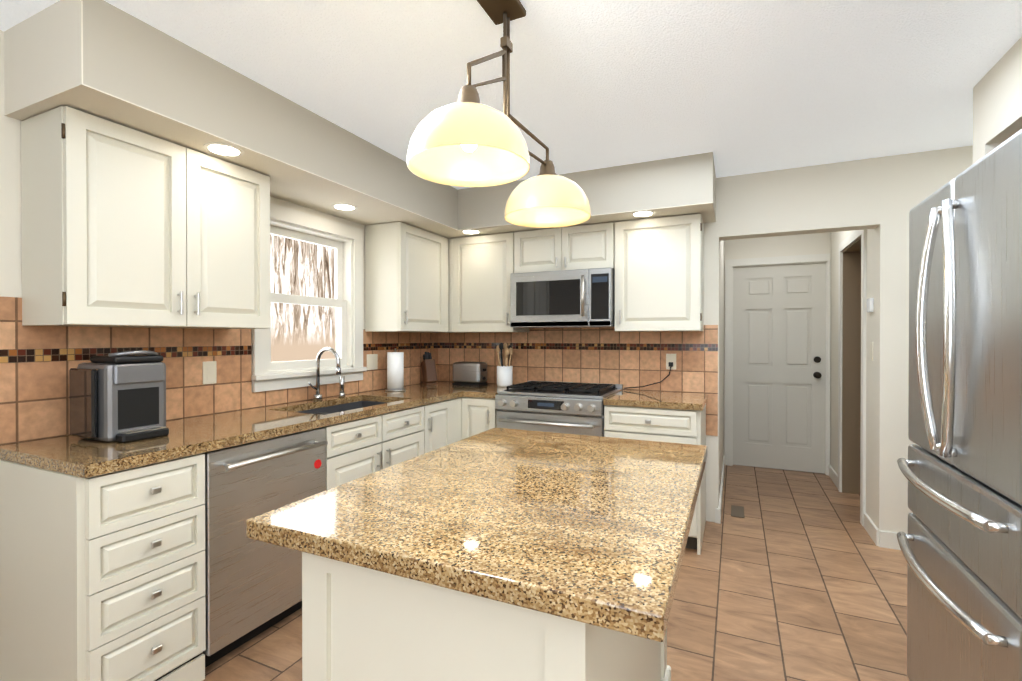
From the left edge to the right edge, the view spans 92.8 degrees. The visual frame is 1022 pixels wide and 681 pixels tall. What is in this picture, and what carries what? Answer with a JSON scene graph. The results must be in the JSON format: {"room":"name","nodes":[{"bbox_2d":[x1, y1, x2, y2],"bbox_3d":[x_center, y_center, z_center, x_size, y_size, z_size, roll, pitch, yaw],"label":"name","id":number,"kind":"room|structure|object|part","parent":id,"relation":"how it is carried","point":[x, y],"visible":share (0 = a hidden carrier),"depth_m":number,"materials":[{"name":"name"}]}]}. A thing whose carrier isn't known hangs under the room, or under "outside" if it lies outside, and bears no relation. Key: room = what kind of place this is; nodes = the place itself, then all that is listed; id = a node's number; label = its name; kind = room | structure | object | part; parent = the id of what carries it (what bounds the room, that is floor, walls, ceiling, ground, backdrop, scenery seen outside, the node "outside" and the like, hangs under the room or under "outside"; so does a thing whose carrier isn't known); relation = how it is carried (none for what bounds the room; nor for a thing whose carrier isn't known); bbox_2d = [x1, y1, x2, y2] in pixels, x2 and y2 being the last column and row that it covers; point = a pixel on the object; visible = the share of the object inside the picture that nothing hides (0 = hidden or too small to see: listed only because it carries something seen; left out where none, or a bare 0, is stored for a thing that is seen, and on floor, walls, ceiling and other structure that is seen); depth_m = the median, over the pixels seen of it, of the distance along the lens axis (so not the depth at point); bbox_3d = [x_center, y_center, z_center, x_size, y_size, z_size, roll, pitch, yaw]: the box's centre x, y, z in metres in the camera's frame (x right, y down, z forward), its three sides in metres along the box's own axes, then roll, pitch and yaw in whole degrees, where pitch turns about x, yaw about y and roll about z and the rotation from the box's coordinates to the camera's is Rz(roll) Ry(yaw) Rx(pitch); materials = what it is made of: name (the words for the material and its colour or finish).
{"room":"kitchen","nodes":[
{"label":"kitchen","id":0,"kind":"room"},
{"bbox_2d":[0,30,381,441],"bbox_3d":[-1.310,0.071,3.193,0.140,2.440,3.055,0,0,25],"label":"wall","id":1,"kind":"structure","parent":0,"point":[10,216],"depth_m":1.82,"materials":[{"name":"beige paint"}]},
{"bbox_2d":[21,106,269,328],"bbox_3d":[-1.533,-0.443,2.151,0.318,0.770,0.830,0,0,25],"label":"upper cabinet","id":2,"kind":"object","parent":1,"relation":"attached to","point":[122,226],"depth_m":1.90,"materials":[{"name":"beige paint"}]},
{"bbox_2d":[0,297,439,444],"bbox_3d":[-1.276,0.562,3.099,0.015,1.460,2.922,0,0,25],"label":"tile backsplash","id":3,"kind":"structure","parent":1,"relation":"attached to","point":[37,363],"depth_m":2.31,"materials":[{"name":"tile"}]},
{"bbox_2d":[203,361,216,384],"label":"outlet plates","id":4,"kind":"object","parent":3,"relation":"attached to","point":[209,372],"depth_m":2.49,"materials":[{"name":"beige plastic"}]},
{"bbox_2d":[367,354,377,369],"label":"outlet plates","id":5,"kind":"object","parent":3,"relation":"attached to","point":[372,359],"depth_m":3.61,"materials":[{"name":"beige plastic"}]},
{"bbox_2d":[260,403,355,439],"bbox_3d":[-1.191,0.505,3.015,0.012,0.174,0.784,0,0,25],"label":"sink","id":6,"kind":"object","parent":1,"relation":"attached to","point":[337,408],"depth_m":3.07,"materials":[{"name":"silver metal"}]},
{"bbox_2d":[251,203,366,391],"bbox_3d":[-1.306,-0.253,3.131,0.189,1.080,0.890,0,0,25],"label":"window","id":7,"kind":"structure","parent":1,"relation":"in","point":[345,241],"depth_m":3.23,"materials":[{"name":"white wood"}]},
{"bbox_2d":[320,411,347,418],"bbox_3d":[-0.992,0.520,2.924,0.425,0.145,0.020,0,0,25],"label":"countertop","id":8,"kind":"structure","parent":1,"relation":"attached to","point":[321,412],"depth_m":2.51,"materials":[{"name":"brown stone"}]},
{"bbox_2d":[365,222,440,332],"bbox_3d":[-0.787,-0.452,3.770,0.318,0.770,0.635,0,0,25],"label":"upper cabinet","id":9,"kind":"object","parent":1,"relation":"attached to","point":[403,261],"depth_m":3.52,"materials":[{"name":"beige paint"}]},
{"bbox_2d":[4,0,715,238],"bbox_3d":[-0.212,-0.991,2.621,2.330,0.310,2.884,0,0,25],"label":"soffit","id":10,"kind":"structure","parent":0,"point":[103,59],"depth_m":2.18,"materials":[{"name":"beige paint"}]},
{"bbox_2d":[203,142,243,156],"bbox_3d":[-1.251,-0.830,2.123,0.155,0.005,0.155,0,0,19],"label":"recessed light","id":11,"kind":"object","parent":10,"relation":"in","point":[224,149],"depth_m":2.11,"materials":[{"name":"white"}]},
{"bbox_2d":[331,203,357,210],"bbox_3d":[-1.043,-0.835,3.051,0.155,0.005,0.155,0,0,19],"label":"recessed light","id":12,"kind":"object","parent":10,"relation":"in","point":[340,206],"depth_m":3.05,"materials":[{"name":"white"}]},
{"bbox_2d":[461,229,480,233],"bbox_3d":[-0.310,-0.839,3.759,0.155,0.005,0.155,0,0,19],"label":"recessed light","id":13,"kind":"object","parent":10,"relation":"in","point":[468,231],"depth_m":3.74,"materials":[{"name":"white"}]},
{"bbox_2d":[631,210,654,216],"bbox_3d":[0.871,-0.836,3.215,0.155,0.005,0.155,0,0,19],"label":"recessed light","id":14,"kind":"object","parent":10,"relation":"in","point":[645,213],"depth_m":3.20,"materials":[{"name":"white"}]},
{"bbox_2d":[325,407,407,454],"bbox_3d":[-0.794,0.506,2.833,0.012,0.174,0.784,0,0,25],"label":"drawers","id":15,"kind":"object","parent":0,"relation":"attached to","point":[357,430],"depth_m":2.67,"materials":[{"name":"white wood"}]},
{"bbox_2d":[0,0,1021,188],"bbox_3d":[0.594,-1.169,2.207,6.720,0.050,9.200,0,0,25],"label":"ceiling","id":16,"kind":"structure","parent":0,"point":[738,87],"depth_m":2.03,"materials":[{"name":"white paint"}]},
{"bbox_2d":[407,0,590,227],"bbox_3d":[0.014,-0.825,1.738,0.360,0.628,1.020,0,0,25],"label":"pendant light","id":17,"kind":"object","parent":16,"relation":"hanging from","point":[468,139],"visible":1,"depth_m":1.59,"materials":[{"name":"white glass"}]},
{"bbox_3d":[0.014,-0.908,1.738,0.120,0.463,0.764,0,0,25],"label":"frame","id":18,"kind":"part","parent":17,"relation":"part of","materials":[{"name":"brown metal"}]},
{"bbox_2d":[203,465,909,680],"bbox_3d":[0.594,1.321,2.220,6.720,0.050,9.200,0,0,25],"label":"floor","id":19,"kind":"structure","parent":0,"point":[792,575],"depth_m":2.41,"materials":[{"name":"tile"}]},
{"bbox_2d":[0,451,208,680],"bbox_3d":[-1.523,0.862,1.809,0.607,0.874,0.393,0,0,25],"label":"base cabinet","id":20,"kind":"object","parent":19,"relation":"on","point":[102,560],"depth_m":1.64,"materials":[{"name":"beige paint"}]},
{"bbox_2d":[0,407,335,478],"bbox_3d":[-1.380,0.402,2.107,0.627,0.040,1.047,0,0,25],"label":"countertop","id":21,"kind":"structure","parent":20,"relation":"on","point":[197,435],"depth_m":1.83,"materials":[{"name":"brown stone"}]},
{"bbox_2d":[69,350,168,442],"bbox_3d":[-1.539,0.210,1.944,0.299,0.343,0.264,0,0,25],"label":"coffee maker","id":22,"kind":"object","parent":21,"relation":"on","point":[120,397],"visible":1,"depth_m":1.85,"materials":[{"name":"silver metal"}]},
{"bbox_2d":[308,347,344,400],"bbox_3d":[-1.110,0.208,3.069,0.211,0.337,0.314,0,0,25],"label":"faucet","id":23,"kind":"object","parent":21,"relation":"on","point":[316,397],"depth_m":3.03,"materials":[{"name":"silver metal"}]},
{"bbox_2d":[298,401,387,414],"bbox_3d":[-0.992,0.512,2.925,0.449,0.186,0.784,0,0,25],"label":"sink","id":24,"kind":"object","parent":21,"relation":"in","point":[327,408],"depth_m":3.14,"materials":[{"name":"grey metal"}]},
{"bbox_2d":[191,427,327,667],"bbox_3d":[-1.280,0.860,2.244,0.654,0.872,0.592,0,0,25],"label":"dishwasher","id":25,"kind":"object","parent":19,"relation":"on","point":[253,588],"visible":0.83,"depth_m":2.03,"materials":[{"name":"silver metal"}]},
{"bbox_2d":[326,431,427,489],"bbox_3d":[-1.013,0.951,2.914,0.607,0.684,0.840,0,0,25],"label":"base cabinet","id":26,"kind":"object","parent":19,"relation":"on","point":[348,466],"depth_m":2.72,"materials":[{"name":"beige paint"}]},
{"bbox_2d":[326,435,395,458],"bbox_3d":[-0.992,0.599,2.924,0.449,0.012,0.784,0,0,25],"label":"countertop","id":27,"kind":"structure","parent":26,"relation":"on","point":[393,436],"depth_m":2.60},
{"bbox_2d":[344,399,455,451],"bbox_3d":[-0.781,0.853,3.418,0.607,0.874,0.394,0,0,25],"label":"base cabinet","id":28,"kind":"object","parent":19,"relation":"on","point":[439,419],"depth_m":3.27,"materials":[{"name":"beige paint"}]},
{"bbox_2d":[348,381,496,406],"bbox_3d":[-0.610,0.393,3.778,0.627,0.040,1.112,0,0,25],"label":"countertop","id":29,"kind":"structure","parent":28,"relation":"on","point":[418,393],"depth_m":3.44,"materials":[{"name":"brown stone"}]},
{"bbox_2d":[385,348,405,391],"bbox_3d":[-0.860,0.216,3.622,0.150,0.314,0.150,0,0,25],"label":"paper towel","id":30,"kind":"object","parent":29,"relation":"on","point":[395,371],"visible":1,"depth_m":3.57,"materials":[{"name":"white paper"}]},
{"bbox_2d":[421,352,436,385],"bbox_3d":[-0.695,0.233,4.101,0.102,0.275,0.175,0,0,-30],"label":"knife block","id":31,"kind":"object","parent":29,"relation":"on","point":[429,370],"visible":1,"depth_m":4.07,"materials":[{"name":"brown wood"}]},
{"bbox_2d":[452,362,487,385],"bbox_3d":[-0.336,0.275,4.052,0.272,0.192,0.160,0,0,25],"label":"toaster","id":32,"kind":"object","parent":29,"relation":"on","point":[469,373],"visible":1,"depth_m":3.98,"materials":[{"name":"silver metal"}]},
{"bbox_2d":[456,399,461,441],"bbox_3d":[-0.675,0.852,3.647,0.607,0.874,0.215,0,0,25],"label":"base cabinet","id":33,"kind":"object","parent":19,"relation":"on","point":[458,401],"depth_m":3.56,"materials":[{"name":"beige paint"}]},
{"bbox_2d":[246,428,706,680],"bbox_3d":[0.072,0.843,1.417,0.870,0.915,1.200,0,0,25],"label":"kitchen island","id":34,"kind":"object","parent":19,"relation":"on","point":[499,554],"visible":1,"depth_m":1.00,"materials":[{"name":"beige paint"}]},
{"bbox_2d":[462,397,496,439],"bbox_3d":[-0.119,0.852,3.820,0.299,0.874,0.607,0,0,25],"label":"base cabinet","id":35,"kind":"object","parent":19,"relation":"on","point":[479,414],"depth_m":3.54,"materials":[{"name":"beige paint"}]},
{"bbox_2d":[463,385,510,396],"bbox_3d":[-0.102,0.393,3.812,0.266,0.040,0.627,0,0,25],"label":"countertop","id":36,"kind":"structure","parent":35,"relation":"on","point":[490,391],"depth_m":3.57,"materials":[{"name":"brown stone"}]},
{"bbox_2d":[496,343,512,386],"bbox_3d":[-0.049,0.194,3.942,0.145,0.355,0.130,0,0,25],"label":"utensil crock","id":37,"kind":"object","parent":36,"relation":"on","point":[505,376],"visible":0.98,"depth_m":3.90,"materials":[{"name":"white ceramic"}]},
{"bbox_2d":[495,381,622,436],"bbox_3d":[0.358,0.810,3.562,0.771,0.958,0.691,0,0,25],"label":"range","id":38,"kind":"object","parent":19,"relation":"on","point":[577,408],"visible":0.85,"depth_m":3.32,"materials":[{"name":"silver metal"}]},
{"bbox_2d":[603,401,706,554],"bbox_3d":[0.993,0.854,3.307,0.584,0.874,0.607,0,0,25],"label":"base cabinet","id":39,"kind":"object","parent":19,"relation":"on","point":[668,416],"depth_m":3.02,"materials":[{"name":"beige paint"}]},
{"bbox_2d":[603,389,707,408],"bbox_3d":[0.999,0.395,3.305,0.597,0.040,0.627,0,0,25],"label":"countertop","id":40,"kind":"structure","parent":39,"relation":"on","point":[623,397],"depth_m":3.16,"materials":[{"name":"brown stone"}]},
{"bbox_2d":[731,505,744,517],"bbox_3d":[1.705,1.286,3.662,0.090,0.006,0.250,0,0,25],"label":"floor vent","id":41,"kind":"object","parent":19,"relation":"in","point":[737,511],"visible":0.93,"depth_m":3.65,"materials":[{"name":"brown"}]},
{"bbox_2d":[897,129,1021,680],"bbox_3d":[1.615,0.409,1.276,0.880,1.785,0.800,0,0,25],"label":"refrigerator","id":42,"kind":"object","parent":19,"relation":"on","point":[960,542],"visible":1,"depth_m":1.32,"materials":[{"name":"grey metal"}]},
{"bbox_2d":[719,240,723,496],"bbox_3d":[1.823,0.065,4.378,0.140,2.440,1.720,0,0,25],"label":"wall","id":43,"kind":"structure","parent":0,"point":[721,356],"depth_m":4.13,"materials":[{"name":"beige paint"}]},
{"bbox_2d":[715,455,724,523],"bbox_3d":[1.831,1.236,4.230,0.024,0.100,1.754,0,0,25],"label":"baseboard","id":44,"kind":"structure","parent":43,"relation":"attached to","point":[717,510],"depth_m":3.69,"materials":[{"name":"white wood"}]},
{"bbox_2d":[724,232,830,454],"bbox_3d":[2.707,0.063,4.851,1.070,2.440,0.120,0,0,25],"label":"wall","id":45,"kind":"structure","parent":0,"point":[800,244],"depth_m":4.82,"materials":[{"name":"beige paint"}]},
{"bbox_2d":[725,253,830,475],"bbox_3d":[2.642,0.227,4.872,0.915,2.110,0.138,0,0,25],"label":"door frame","id":46,"kind":"structure","parent":45,"relation":"attached to","point":[730,264],"depth_m":4.94,"materials":[{"name":"white wood"}]},
{"bbox_2d":[733,263,825,473],"bbox_3d":[2.641,0.265,4.817,0.808,2.024,0.116,0,0,25],"label":"door","id":47,"kind":"structure","parent":45,"relation":"in","point":[779,366],"depth_m":4.83,"materials":[{"name":"beige paint"}]},
{"bbox_2d":[704,145,972,533],"bbox_3d":[1.829,0.070,3.351,5.430,2.440,0.140,0,0,25],"label":"wall","id":48,"kind":"structure","parent":0,"point":[883,196],"depth_m":3.07,"materials":[{"name":"beige paint"}]},
{"bbox_2d":[449,232,528,332],"bbox_3d":[-0.199,-0.453,3.997,0.603,0.770,0.371,0,0,25],"label":"upper cabinet","id":49,"kind":"object","parent":48,"relation":"attached to","point":[480,267],"depth_m":3.87,"materials":[{"name":"beige paint"}]},
{"bbox_2d":[513,222,616,272],"bbox_3d":[0.439,-0.674,3.730,0.771,0.325,0.318,0,0,25],"label":"upper cabinet","id":50,"kind":"object","parent":48,"relation":"attached to","point":[591,246],"depth_m":3.57,"materials":[{"name":"beige paint"}]},
{"bbox_2d":[510,267,614,327],"bbox_3d":[0.411,-0.304,3.671,0.767,0.406,0.441,0,0,25],"label":"microwave","id":51,"kind":"object","parent":50,"relation":"attached to","point":[580,298],"visible":1,"depth_m":3.50,"materials":[{"name":"silver metal"}]},
{"bbox_2d":[440,325,717,435],"bbox_3d":[0.408,0.280,3.924,2.320,0.785,0.009,0,0,25],"label":"tile backsplash","id":52,"kind":"structure","parent":48,"relation":"attached to","point":[606,355],"depth_m":3.78,"materials":[{"name":"tile"}]},
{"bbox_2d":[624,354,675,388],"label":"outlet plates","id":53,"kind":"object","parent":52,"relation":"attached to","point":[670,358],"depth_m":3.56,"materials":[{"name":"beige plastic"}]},
{"bbox_2d":[615,214,703,331],"bbox_3d":[1.051,-0.450,3.450,0.568,0.770,0.318,0,0,25],"label":"upper cabinet","id":54,"kind":"object","parent":48,"relation":"attached to","point":[659,274],"depth_m":3.30,"materials":[{"name":"beige paint"}]},
{"bbox_2d":[867,298,873,311],"label":"outlet plates","id":55,"kind":"object","parent":48,"relation":"attached to","point":[870,302],"depth_m":3.19,"materials":[{"name":"beige plastic"}]},
{"bbox_2d":[874,528,900,549],"bbox_3d":[3.280,1.244,2.604,2.164,0.100,0.014,0,0,25],"label":"baseboard","id":56,"kind":"structure","parent":48,"relation":"attached to","point":[884,539],"depth_m":3.03,"materials":[{"name":"white wood"}]},
{"bbox_2d":[830,229,874,520],"bbox_3d":[2.770,0.068,3.875,0.140,2.440,1.600,0,0,25],"label":"wall","id":57,"kind":"structure","parent":0,"point":[838,238],"depth_m":3.25,"materials":[{"name":"beige paint"}]},
{"bbox_2d":[829,465,837,487],"bbox_3d":[2.934,1.235,4.423,0.014,0.100,0.480,0,0,25],"label":"baseboard","id":58,"kind":"structure","parent":57,"relation":"attached to","point":[833,475],"depth_m":4.40,"materials":[{"name":"white wood"}]},
{"bbox_2d":[838,229,866,525],"bbox_3d":[2.703,0.233,3.753,0.158,2.110,0.900,0,0,25],"label":"door frame","id":59,"kind":"structure","parent":57,"relation":"attached to","point":[852,285],"depth_m":4.08,"materials":[{"name":"white wood"}]},
{"bbox_2d":[864,512,876,540],"bbox_3d":[2.380,1.241,3.219,0.014,0.100,0.329,0,0,25],"label":"baseboard","id":60,"kind":"structure","parent":57,"relation":"attached to","point":[869,526],"depth_m":3.22,"materials":[{"name":"white wood"}]},
{"bbox_2d":[870,342,872,359],"label":"outlet plates","id":61,"kind":"object","parent":57,"relation":"attached to","point":[871,343],"depth_m":3.22,"materials":[{"name":"beige plastic"}]},
{"bbox_2d":[973,36,1021,163],"bbox_3d":[1.051,0.089,-0.188,0.120,2.440,5.220,0,0,25],"label":"soffit","id":62,"kind":"structure","parent":0,"point":[997,104],"depth_m":1.94,"materials":[{"name":"beige paint"}]},
{"label":"outside","id":63,"kind":"structure","parent":0,"visible":0},
{"bbox_2d":[270,234,335,361],"bbox_3d":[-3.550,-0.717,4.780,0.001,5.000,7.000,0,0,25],"label":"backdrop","id":64,"kind":"structure","parent":63,"point":[302,332],"depth_m":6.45,"materials":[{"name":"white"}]}
]}

